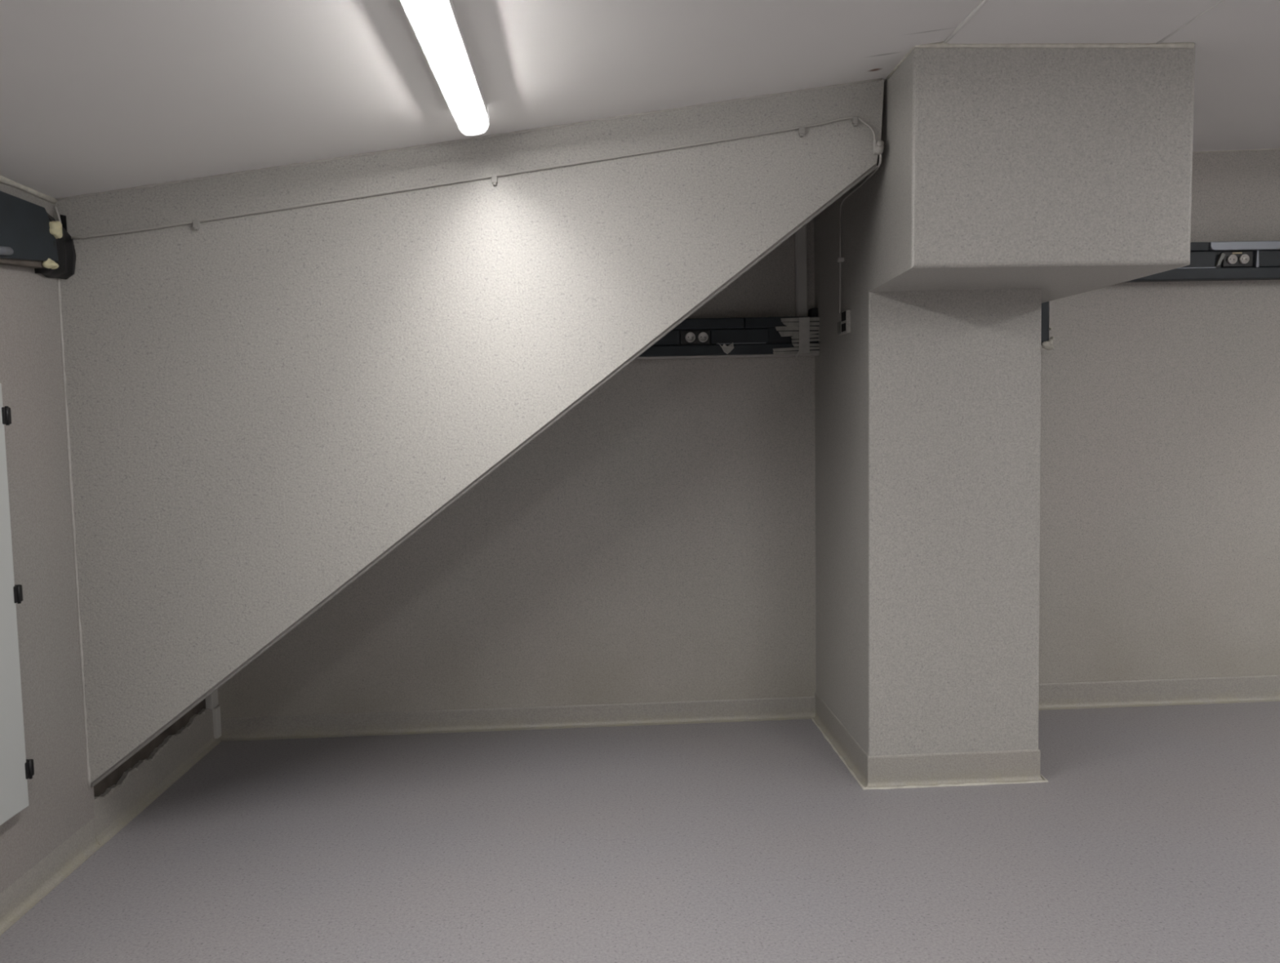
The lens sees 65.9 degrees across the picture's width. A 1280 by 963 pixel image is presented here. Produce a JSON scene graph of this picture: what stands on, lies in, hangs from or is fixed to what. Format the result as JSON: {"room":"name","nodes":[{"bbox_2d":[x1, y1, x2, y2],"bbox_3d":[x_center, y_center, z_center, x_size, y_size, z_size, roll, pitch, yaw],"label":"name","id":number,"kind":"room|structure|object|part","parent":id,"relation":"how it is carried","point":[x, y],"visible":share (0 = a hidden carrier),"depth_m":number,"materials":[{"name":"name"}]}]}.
{"room":"basement utility room","nodes":[
{"label":"basement utility room","id":0,"kind":"room"},
{"bbox_2d":[0,182,205,893],"bbox_3d":[-1.937,0.255,0.578,0.200,2.500,8.115,-1,4,-3],"label":"wall","id":1,"kind":"structure","parent":0,"point":[61,802],"depth_m":3.25,"materials":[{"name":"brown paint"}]},
{"bbox_2d":[0,382,34,825],"bbox_3d":[-1.905,0.388,2.549,0.052,1.310,1.021,-1,4,-3],"label":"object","id":2,"kind":"structure","parent":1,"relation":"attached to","point":[15,769],"depth_m":2.99,"materials":[{"name":"metal"}]},
{"bbox_2d":[0,175,57,204],"bbox_3d":[-1.828,-0.732,-0.077,0.031,0.030,6.927,-1,4,-3],"label":"trim","id":3,"kind":"structure","parent":1,"relation":"attached to","point":[2,180],"depth_m":3.20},
{"bbox_2d":[0,191,58,268],"bbox_3d":[-1.880,-0.689,1.828,0.086,0.222,2.924,-1,4,-3],"label":"cable trunking","id":4,"kind":"object","parent":1,"relation":"attached to","point":[26,241],"visible":0.99,"depth_m":3.09,"materials":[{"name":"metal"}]},
{"bbox_2d":[41,257,58,269],"bbox_3d":[-1.931,-0.714,3.241,0.037,0.034,0.072,-1,4,-3],"label":"lump","id":5,"kind":"object","parent":4,"relation":"in","point":[49,264],"visible":1,"depth_m":3.22,"materials":[{"name":"beige"}]},
{"bbox_2d":[34,206,75,279],"bbox_3d":[-1.965,-0.810,3.314,0.065,0.246,0.152,-1,4,-3],"label":"rubber sleeve","id":6,"kind":"object","parent":4,"relation":"attached to","point":[66,252],"visible":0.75,"depth_m":3.34,"materials":[{"name":"black rubber"}]},
{"bbox_2d":[48,221,62,239],"bbox_3d":[-1.934,-0.833,3.260,0.037,0.059,0.052,-1,4,-3],"label":"lump","id":7,"kind":"object","parent":6,"relation":"in","point":[55,227],"visible":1,"depth_m":3.25,"materials":[{"name":"beige"}]},
{"bbox_2d":[57,278,91,788],"bbox_3d":[-1.977,0.188,3.449,0.010,1.809,0.012,-1,4,-3],"label":"trim","id":8,"kind":"structure","parent":1,"relation":"attached to","point":[58,279],"depth_m":3.44,"materials":[{"name":"white plastic"}]},
{"bbox_2d":[0,708,221,936],"bbox_3d":[-1.813,1.412,0.661,0.056,0.196,8.115,-1,4,-3],"label":"baseboard","id":9,"kind":"structure","parent":1,"relation":"attached to","point":[139,786],"depth_m":3.70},
{"bbox_2d":[204,689,221,738],"bbox_3d":[-2.016,1.075,4.662,0.040,0.280,0.075,-1,4,-3],"label":"strip","id":10,"kind":"object","parent":9,"relation":"on","point":[211,701],"visible":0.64,"depth_m":4.66,"materials":[{"name":"grey plastic"}]},
{"bbox_2d":[53,79,884,786],"bbox_3d":[-0.550,-0.168,3.529,2.883,2.444,0.056,-1,4,-3],"label":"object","id":11,"kind":"structure","parent":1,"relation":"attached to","point":[264,408],"depth_m":3.47,"materials":[{"name":"light grey painted textured plaster"}]},
{"bbox_2d":[71,115,875,239],"bbox_3d":[-0.559,-1.059,3.431,2.791,0.393,0.022,-1,4,-3],"label":"cable","id":12,"kind":"object","parent":11,"relation":"attached to","point":[855,120],"visible":1,"depth_m":3.43,"materials":[{"name":"grey plastic"}]},
{"bbox_2d":[872,139,884,155],"bbox_3d":[0.844,-1.182,3.487,0.036,0.052,0.041,-1,4,-3],"label":"clip","id":13,"kind":"object","parent":11,"relation":"attached to","point":[877,146],"visible":1,"depth_m":3.48,"materials":[{"name":"grey plastic"}]},
{"bbox_2d":[55,78,882,200],"bbox_3d":[-0.576,-1.191,3.430,2.873,0.396,0.014,-1,4,-3],"label":"trim","id":14,"kind":"structure","parent":1,"relation":"attached to","point":[877,79],"depth_m":3.43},
{"bbox_2d":[0,701,1279,962],"bbox_3d":[2.367,1.452,0.876,8.862,0.120,8.515,-1,4,-3],"label":"floor","id":15,"kind":"structure","parent":0,"point":[1152,835],"depth_m":3.35,"materials":[{"name":"concrete"}]},
{"bbox_2d":[811,41,1195,790],"bbox_3d":[1.333,-0.146,4.039,0.987,2.710,1.496,-1,4,-3],"label":"pillar","id":16,"kind":"structure","parent":15,"relation":"on","point":[1011,180],"depth_m":3.85,"materials":[{"name":"white paint"}]},
{"bbox_2d":[837,309,850,335],"bbox_3d":[0.857,-0.667,4.150,0.022,0.095,0.141,-1,4,-3],"label":"box","id":17,"kind":"object","parent":16,"relation":"attached to","point":[844,317],"visible":1,"depth_m":4.11,"materials":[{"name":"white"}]},
{"bbox_2d":[836,154,881,313],"bbox_3d":[0.855,-0.941,3.843,0.026,0.502,0.677,-1,4,-2],"label":"cable","id":18,"kind":"object","parent":16,"relation":"attached to","point":[840,260],"visible":0.99,"depth_m":4.15,"materials":[{"name":"grey plastic"}]},
{"bbox_2d":[0,0,1279,198],"bbox_3d":[2.308,-1.206,0.697,8.862,0.717,8.515,-1,4,-3],"label":"ceiling","id":19,"kind":"structure","parent":0,"point":[96,95],"depth_m":2.87,"materials":[{"name":"paint"}]},
{"bbox_2d":[400,0,489,135],"bbox_3d":[-0.492,-1.091,2.376,0.109,0.091,1.500,-1,4,-3],"label":"lamp","id":20,"kind":"object","parent":19,"relation":"attached to","point":[435,24],"visible":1,"depth_m":2.50,"materials":[{"name":"white plastic"}]},
{"bbox_2d":[943,0,988,43],"bbox_3d":[1.154,-1.202,-0.109,0.018,0.017,6.625,-1,4,-3],"label":"trim","id":21,"kind":"structure","parent":19,"relation":"attached to","point":[966,20],"depth_m":3.01,"materials":[{"name":"white"}]},
{"bbox_2d":[1155,0,1224,44],"bbox_3d":[1.860,-1.216,-0.074,0.012,0.012,6.625,-1,4,-3],"label":"trim","id":22,"kind":"structure","parent":19,"relation":"attached to","point":[1221,1],"depth_m":3.06,"materials":[{"name":"white"}]},
{"bbox_2d":[217,149,1279,718],"bbox_3d":[2.122,-0.378,4.914,8.862,3.000,0.200,-1,4,-3],"label":"wall","id":23,"kind":"structure","parent":0,"point":[655,542],"depth_m":4.78,"materials":[{"name":"white paint"}]},
{"bbox_2d":[634,307,819,359],"bbox_3d":[-0.451,-0.675,4.615,2.586,0.223,0.099,-1,4,-3],"label":"cable trunking","id":24,"kind":"object","parent":23,"relation":"attached to","point":[750,337],"visible":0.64,"depth_m":4.62,"materials":[{"name":"black plastic"}]},
{"bbox_3d":[-0.779,-0.648,4.578,1.925,0.070,0.026,-1,4,-3],"label":"lid","id":25,"kind":"part","parent":24,"relation":"part of","materials":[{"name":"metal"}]},
{"bbox_2d":[680,329,710,345],"bbox_3d":[0.257,-0.699,4.621,0.142,0.114,0.038,-1,4,-3],"label":"double socket","id":26,"kind":"object","parent":24,"relation":"attached to","point":[686,337],"visible":1,"depth_m":4.61,"materials":[{"name":"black plastic"}]},
{"bbox_3d":[-0.627,-0.713,4.574,2.232,0.048,0.040,-1,4,-3],"label":"lid","id":27,"kind":"part","parent":24,"relation":"part of","materials":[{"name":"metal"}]},
{"bbox_2d":[719,342,733,354],"bbox_3d":[0.400,-0.622,4.607,0.076,0.056,0.011,-1,4,-3],"label":"scrap","id":28,"kind":"object","parent":24,"relation":"attached to","point":[726,349],"visible":1,"depth_m":4.61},
{"bbox_3d":[-0.448,-0.596,4.591,2.586,0.048,0.040,-1,4,-3],"label":"lid","id":29,"kind":"part","parent":24,"relation":"part of","materials":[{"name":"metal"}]},
{"bbox_3d":[0.468,-0.680,4.639,0.274,0.070,0.026,-1,4,-3],"label":"lid","id":30,"kind":"part","parent":24,"relation":"part of","materials":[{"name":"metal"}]},
{"bbox_3d":[0.474,-0.647,4.627,0.233,0.004,0.006,-1,4,-3],"label":"lid rail","id":31,"kind":"part","parent":24,"relation":"part of","materials":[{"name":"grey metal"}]},
{"bbox_3d":[0.665,-0.747,4.638,0.352,0.050,0.038,-1,4,-3],"label":"lid","id":32,"kind":"part","parent":24,"relation":"part of","materials":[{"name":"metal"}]},
{"bbox_2d":[773,317,820,357],"bbox_3d":[0.736,-0.673,4.619,0.233,0.186,0.011,-1,4,-3],"label":"film","id":33,"kind":"object","parent":24,"relation":"attached to","point":[804,334],"visible":1,"depth_m":4.62,"materials":[{"name":"plastic"}]},
{"bbox_2d":[219,675,1279,741],"bbox_3d":[2.185,1.067,4.905,8.412,0.136,0.036,-1,4,-3],"label":"baseboard","id":34,"kind":"structure","parent":23,"relation":"attached to","point":[1251,689],"depth_m":4.80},
{"bbox_2d":[794,224,808,316],"bbox_3d":[0.764,-1.081,4.684,0.056,0.605,0.031,-1,4,-3],"label":"conduit","id":35,"kind":"object","parent":23,"relation":"attached to","point":[800,236],"visible":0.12,"depth_m":4.68,"materials":[{"name":"grey plastic"}]},
{"bbox_2d":[1040,301,1053,350],"bbox_3d":[1.805,-0.778,4.714,0.306,0.311,0.117,-1,4,-3],"label":"trunking end","id":36,"kind":"object","parent":23,"relation":"attached to","point":[1046,340],"visible":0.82,"depth_m":4.68,"materials":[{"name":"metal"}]},
{"bbox_2d":[1124,240,1279,282],"bbox_3d":[4.092,-1.091,4.817,4.500,0.176,0.101,-1,4,-3],"label":"cable trunking","id":37,"kind":"object","parent":23,"relation":"attached to","point":[1206,258],"visible":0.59,"depth_m":4.71,"materials":[{"name":"black plastic"}]},
{"bbox_3d":[2.299,-1.010,4.694,0.902,0.004,0.006,-1,4,-3],"label":"lid rail","id":38,"kind":"part","parent":37,"relation":"part of","materials":[{"name":"grey metal"}]},
{"bbox_3d":[2.297,-1.050,4.706,0.902,0.077,0.028,-1,4,-3],"label":"lid","id":39,"kind":"part","parent":37,"relation":"part of","materials":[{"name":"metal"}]},
{"bbox_3d":[2.277,-1.111,4.698,0.864,0.040,0.034,-1,4,-3],"label":"lid","id":40,"kind":"part","parent":37,"relation":"part of","materials":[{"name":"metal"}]},
{"bbox_3d":[4.095,-1.028,4.793,4.500,0.053,0.040,-1,4,-3],"label":"lid","id":41,"kind":"part","parent":37,"relation":"part of","materials":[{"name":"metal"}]},
{"bbox_2d":[1222,251,1253,267],"bbox_3d":[2.858,-1.064,4.725,0.146,0.073,0.038,-1,4,-3],"label":"double socket","id":42,"kind":"object","parent":37,"relation":"attached to","point":[1231,259],"visible":1,"depth_m":4.71,"materials":[{"name":"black plastic"}]},
{"bbox_2d":[1239,253,1248,263],"bbox_3d":[2.884,-1.062,4.714,0.045,0.045,0.014,-1,4,-3],"label":"socket","id":43,"kind":"object","parent":42,"relation":"attached to","point":[1243,258],"depth_m":4.71,"materials":[{"name":"white plastic"}]},
{"bbox_3d":[4.526,-1.168,4.803,3.632,0.041,0.040,-1,4,-3],"label":"lid","id":44,"kind":"part","parent":37,"relation":"part of","materials":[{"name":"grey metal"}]},
{"bbox_3d":[4.648,-1.111,4.822,3.389,0.077,0.028,-1,4,-3],"label":"lid","id":45,"kind":"part","parent":37,"relation":"part of","materials":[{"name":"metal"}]},
{"bbox_2d":[1192,148,1279,152],"bbox_3d":[4.044,-1.662,4.824,4.568,0.133,0.015,-1,4,-3],"label":"trim","id":46,"kind":"structure","parent":23,"relation":"attached to","point":[1266,148],"depth_m":4.77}
]}

